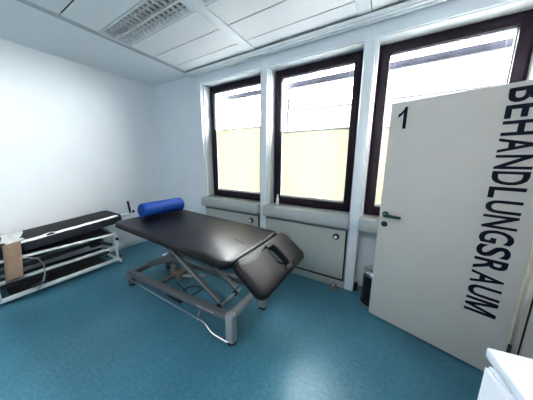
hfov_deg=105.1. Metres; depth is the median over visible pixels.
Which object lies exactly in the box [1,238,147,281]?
baseboard
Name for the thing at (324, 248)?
radiator cover
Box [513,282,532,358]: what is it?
trim
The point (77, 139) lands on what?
wall
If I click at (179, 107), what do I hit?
wall
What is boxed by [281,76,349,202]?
blind
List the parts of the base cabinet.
door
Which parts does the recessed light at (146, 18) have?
louvre blade, louvre blade, louvre blade, louvre blade, louvre blade, louvre blade, louvre blade, louvre blade, louvre blade, louvre blade, louvre blade, louvre blade, louvre blade, louvre blade, louvre blade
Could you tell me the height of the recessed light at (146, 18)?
0.036 m
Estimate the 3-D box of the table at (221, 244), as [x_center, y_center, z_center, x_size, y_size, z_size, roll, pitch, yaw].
[-0.688,0.691,2.235,2.025,0.852,0.840,7,12,30]
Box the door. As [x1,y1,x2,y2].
[368,79,532,370]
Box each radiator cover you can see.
[205,206,259,227]
[266,216,348,287]
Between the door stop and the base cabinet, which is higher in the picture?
the door stop
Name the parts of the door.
handle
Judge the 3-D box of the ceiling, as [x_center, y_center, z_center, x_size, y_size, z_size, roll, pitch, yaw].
[-0.376,-1.521,0.461,6.782,0.160,5.000,7,12,30]
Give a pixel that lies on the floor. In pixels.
(91, 335)
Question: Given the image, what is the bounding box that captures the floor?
[0,241,483,399]
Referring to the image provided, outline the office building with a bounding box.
[283,78,505,201]
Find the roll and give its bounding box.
[137,198,183,217]
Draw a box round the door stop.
[330,283,336,290]
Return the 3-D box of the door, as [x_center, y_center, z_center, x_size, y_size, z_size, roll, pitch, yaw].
[1.352,0.235,1.575,0.116,2.000,0.912,-9,14,-42]
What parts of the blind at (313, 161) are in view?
rail, rail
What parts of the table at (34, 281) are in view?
lift arm, rail, lift arm, lift arm, rail, lift arm, support plate, plate, rail, rail, rail, paper strip, mattress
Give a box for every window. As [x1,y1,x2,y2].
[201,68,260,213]
[269,41,363,211]
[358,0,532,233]
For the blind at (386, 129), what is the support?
attached to the wall at (179, 107)
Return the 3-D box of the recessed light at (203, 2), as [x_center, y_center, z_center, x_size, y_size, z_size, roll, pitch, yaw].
[-0.128,-1.631,1.371,1.143,0.036,0.308,7,12,30]
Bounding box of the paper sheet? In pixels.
[0,231,23,244]
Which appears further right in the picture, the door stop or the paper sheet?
the door stop
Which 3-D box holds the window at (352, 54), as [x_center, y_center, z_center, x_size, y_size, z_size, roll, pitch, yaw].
[0.650,-0.739,2.676,1.178,1.920,0.509,7,12,30]
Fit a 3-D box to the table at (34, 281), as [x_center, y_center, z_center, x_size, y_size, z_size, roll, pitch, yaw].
[-2.669,0.585,2.619,0.562,0.886,1.839,7,12,30]
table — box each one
[0,201,134,303]
[115,210,303,345]
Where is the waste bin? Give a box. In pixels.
[360,265,373,308]
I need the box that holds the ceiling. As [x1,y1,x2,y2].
[0,0,403,86]
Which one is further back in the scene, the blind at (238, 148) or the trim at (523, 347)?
the blind at (238, 148)
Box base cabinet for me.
[477,348,532,399]
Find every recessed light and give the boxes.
[98,0,195,46]
[197,0,215,5]
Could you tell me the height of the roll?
0.176 m
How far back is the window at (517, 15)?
1.91 m
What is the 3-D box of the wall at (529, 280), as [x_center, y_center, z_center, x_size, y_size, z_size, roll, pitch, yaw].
[0.986,0.149,-0.240,0.200,2.860,4.300,7,12,30]
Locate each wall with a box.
[0,38,162,278]
[154,0,515,290]
[510,258,532,353]
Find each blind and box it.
[217,117,259,193]
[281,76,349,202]
[375,32,508,205]
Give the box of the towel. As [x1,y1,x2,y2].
[2,241,23,282]
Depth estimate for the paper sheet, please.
2.26 m
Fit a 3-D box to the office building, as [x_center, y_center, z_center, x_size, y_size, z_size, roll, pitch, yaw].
[13.334,-5.474,24.392,23.600,11.000,8.300,7,12,30]
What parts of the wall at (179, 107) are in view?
curtain rail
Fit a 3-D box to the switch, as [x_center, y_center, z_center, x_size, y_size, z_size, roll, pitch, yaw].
[-1.014,1.090,2.305,0.240,0.036,0.080,7,12,30]
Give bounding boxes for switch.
[167,294,182,302]
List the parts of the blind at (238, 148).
rail, rail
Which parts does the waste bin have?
lid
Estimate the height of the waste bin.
0.408 m
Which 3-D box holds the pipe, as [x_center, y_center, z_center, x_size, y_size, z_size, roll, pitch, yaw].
[1.547,1.093,2.229,1.109,0.100,0.056,6,12,27]
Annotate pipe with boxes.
[353,282,361,290]
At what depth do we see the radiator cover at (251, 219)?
3.20 m

